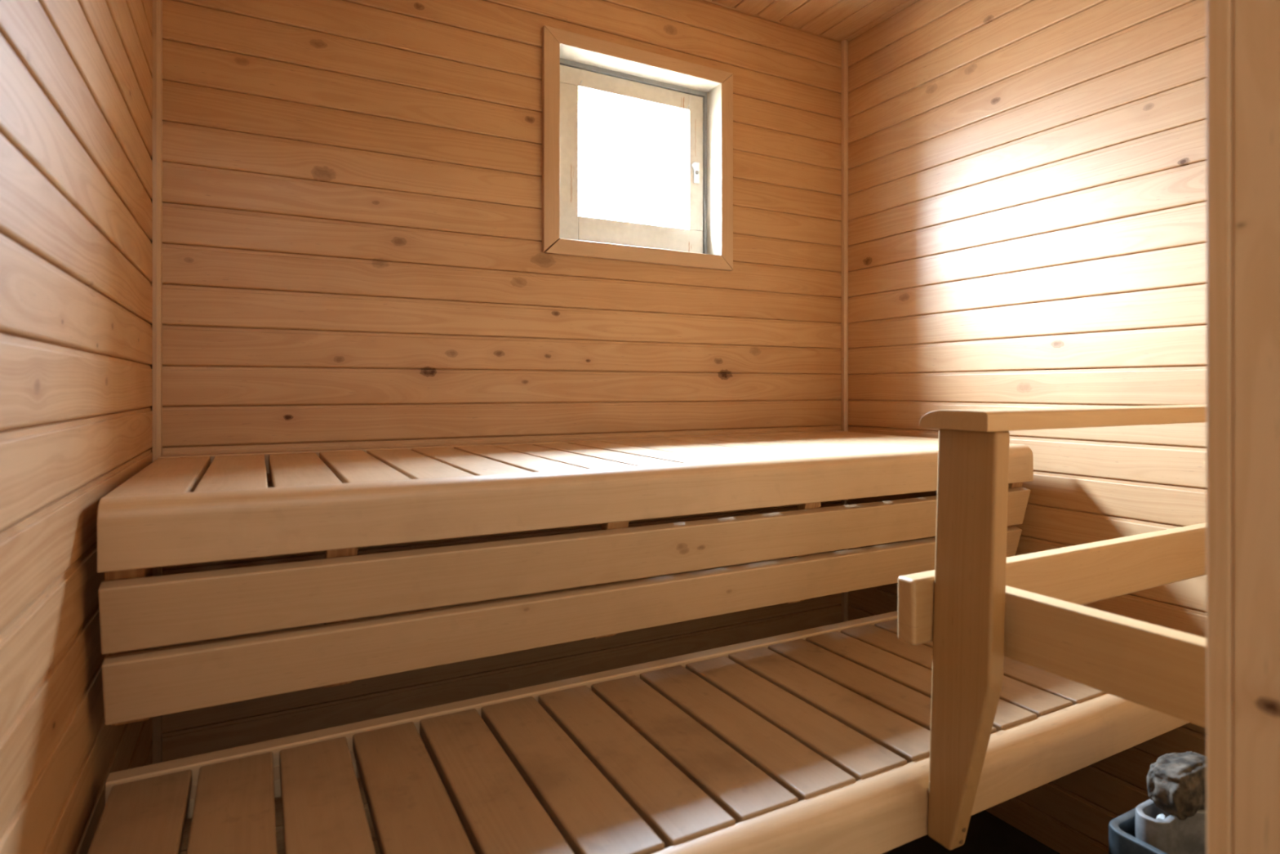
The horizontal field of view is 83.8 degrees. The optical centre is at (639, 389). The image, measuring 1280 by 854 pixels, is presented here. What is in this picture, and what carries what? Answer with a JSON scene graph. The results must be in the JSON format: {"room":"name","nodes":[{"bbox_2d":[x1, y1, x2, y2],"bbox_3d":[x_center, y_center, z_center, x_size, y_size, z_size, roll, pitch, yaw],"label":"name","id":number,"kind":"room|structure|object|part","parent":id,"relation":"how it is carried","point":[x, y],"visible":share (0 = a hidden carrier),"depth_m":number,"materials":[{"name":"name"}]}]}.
{"room":"sauna","nodes":[
{"label":"sauna","id":0,"kind":"room"},
{"bbox_2d":[0,0,152,853],"bbox_3d":[-0.642,-0.041,0.716,0.100,2.214,1.630,0,0,-28],"label":"wall","id":1,"kind":"structure","parent":0,"point":[76,81],"depth_m":0.74,"materials":[{"name":"brown wood"}]},
{"bbox_2d":[97,430,1033,726],"bbox_3d":[0.013,0.272,1.507,1.802,0.292,0.620,0,0,-28],"label":"bench","id":2,"kind":"object","parent":1,"relation":"attached to","point":[187,508],"visible":0.95,"depth_m":1.06,"materials":[{"name":"beige wood"}]},
{"bbox_3d":[-0.144,0.146,1.750,1.723,0.041,0.043,0,0,-28],"label":"rail","id":3,"kind":"part","parent":2,"relation":"part of","materials":[{"name":"beige wood"}]},
{"bbox_2d":[87,610,1188,853],"bbox_3d":[0.232,0.536,1.097,1.802,0.118,0.475,0,0,-28],"label":"bench","id":4,"kind":"object","parent":1,"relation":"attached to","point":[814,740],"visible":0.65,"depth_m":0.92,"materials":[{"name":"beige wood"}]},
{"bbox_3d":[0.117,0.501,1.268,1.729,0.048,0.065,0,0,-28],"label":"rail","id":5,"kind":"part","parent":4,"relation":"part of","materials":[{"name":"beige wood"}]},
{"bbox_2d":[897,404,1206,849],"bbox_3d":[0.827,0.293,0.936,0.906,0.536,0.428,0,0,-28],"label":"guard rail","id":6,"kind":"object","parent":4,"relation":"attached to","point":[979,606],"visible":0.77,"depth_m":0.86,"materials":[{"name":"brown wood"}]},
{"bbox_3d":[0.399,0.305,0.870,0.048,0.512,0.082,0,0,-28],"label":"post","id":7,"kind":"part","parent":6,"relation":"part of","materials":[{"name":"beige wood"}]},
{"bbox_3d":[0.766,0.037,1.067,0.890,0.024,0.096,0,0,-28],"label":"handrail","id":8,"kind":"part","parent":6,"relation":"part of","materials":[{"name":"beige wood"}]},
{"bbox_2d":[150,0,841,853],"bbox_3d":[-0.199,-0.041,1.901,2.002,2.214,0.200,0,0,-28],"label":"wall","id":9,"kind":"structure","parent":0,"point":[353,256],"depth_m":1.66,"materials":[{"name":"brown wood"}]},
{"bbox_2d":[152,0,162,764],"bbox_3d":[-0.936,-0.011,1.385,0.014,2.154,0.014,0,0,-28],"label":"trim","id":10,"kind":"structure","parent":9,"relation":"attached to","point":[157,4],"depth_m":1.38,"materials":[{"name":"brown wood"}]},
{"bbox_2d":[542,25,733,271],"bbox_3d":[-0.038,-0.615,1.982,0.566,0.558,0.220,0,0,-28],"label":"window","id":11,"kind":"structure","parent":9,"relation":"in","point":[577,68],"depth_m":1.96,"materials":[{"name":"wood"}]},
{"bbox_3d":[-0.221,-0.615,1.768,0.041,0.553,0.015,0,0,-28],"label":"casing","id":12,"kind":"part","parent":11,"relation":"part of","materials":[{"name":"brown wood"}]},
{"bbox_3d":[-0.051,-0.821,1.958,0.419,0.045,0.036,0,0,-28],"label":"sash rail","id":13,"kind":"part","parent":11,"relation":"part of","materials":[{"name":"beige paint"}]},
{"bbox_3d":[-0.031,-0.616,1.972,0.524,0.522,0.050,0,0,-28],"label":"frame","id":14,"kind":"part","parent":11,"relation":"part of","materials":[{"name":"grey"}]},
{"bbox_3d":[0.011,-0.875,1.891,0.565,0.036,0.015,0,0,-28],"label":"casing","id":15,"kind":"part","parent":11,"relation":"part of","materials":[{"name":"brown wood"}]},
{"bbox_3d":[0.012,-0.355,1.892,0.562,0.038,0.015,0,0,-28],"label":"casing","id":16,"kind":"part","parent":11,"relation":"part of","materials":[{"name":"brown wood"}]},
{"bbox_3d":[0.002,-0.420,1.986,0.391,0.072,0.036,0,0,-28],"label":"sash rail","id":17,"kind":"part","parent":11,"relation":"part of","materials":[{"name":"beige paint"}]},
{"bbox_3d":[0.243,-0.615,2.016,0.039,0.554,0.015,0,0,-28],"label":"casing","id":18,"kind":"part","parent":11,"relation":"part of","materials":[{"name":"wood"}]},
{"bbox_2d":[841,40,848,622],"bbox_3d":[0.639,-0.011,2.229,0.014,2.154,0.014,0,0,-28],"label":"trim","id":19,"kind":"structure","parent":9,"relation":"attached to","point":[844,42],"depth_m":2.22,"materials":[{"name":"brown wood"}]},
{"bbox_2d":[470,809,1059,853],"bbox_3d":[0.604,1.116,0.403,2.002,0.100,3.400,0,0,-28],"label":"floor","id":20,"kind":"structure","parent":0,"point":[987,833],"depth_m":1.68,"materials":[{"name":"tile"}]},
{"bbox_2d":[1108,799,1206,853],"bbox_3d":[0.807,0.801,0.887,0.324,0.530,0.271,0,0,-28],"label":"heater","id":21,"kind":"object","parent":20,"relation":"on","point":[1138,830],"visible":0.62,"depth_m":0.91,"materials":[{"name":"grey metal"}]},
{"bbox_3d":[0.807,0.766,0.887,0.324,0.400,0.271,0,0,-28],"label":"casing","id":22,"kind":"part","parent":21,"relation":"part of","materials":[{"name":"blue metal"}]},
{"bbox_2d":[1155,813,1167,819],"bbox_3d":[0.674,0.562,0.919,0.019,0.027,0.015,0,0,-28],"label":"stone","id":23,"kind":"object","parent":21,"relation":"in","point":[1162,816],"visible":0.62,"depth_m":0.92,"materials":[{"name":"white stone"}]},
{"bbox_2d":[1146,751,1206,820],"bbox_3d":[0.714,0.517,0.938,0.109,0.063,0.055,0,0,-28],"label":"stone","id":24,"kind":"object","parent":21,"relation":"in","point":[1176,783],"visible":0.8,"depth_m":0.91,"materials":[{"name":"grey stone"}]},
{"bbox_2d":[711,0,915,40],"bbox_3d":[0.196,-1.138,1.166,1.922,0.100,1.630,0,0,-28],"label":"ceiling","id":25,"kind":"structure","parent":0,"point":[837,20],"depth_m":2.06,"materials":[{"name":"brown wood"}]},
{"bbox_2d":[848,0,1206,853],"bbox_3d":[1.034,-0.041,1.615,0.100,2.214,1.630,0,0,-28],"label":"wall","id":26,"kind":"structure","parent":0,"point":[1027,179],"depth_m":1.65,"materials":[{"name":"beige wood"}]},
{"bbox_3d":[0.557,-0.011,0.491,1.802,2.154,0.100,0,0,-28],"label":"wall","id":27,"kind":"structure","parent":0,"visible":0},
{"bbox_2d":[1206,0,1279,853],"bbox_3d":[0.093,0.046,0.234,0.739,2.040,0.115,0,0,-28],"label":"door","id":28,"kind":"structure","parent":27,"relation":"in","point":[1243,36],"depth_m":0.42,"materials":[{"name":"wood"}]},
{"bbox_3d":[0.370,0.046,0.441,0.055,2.040,0.013,0,0,-28],"label":"architrave","id":29,"kind":"part","parent":28,"relation":"part of","materials":[{"name":"brown wood"}]}
]}

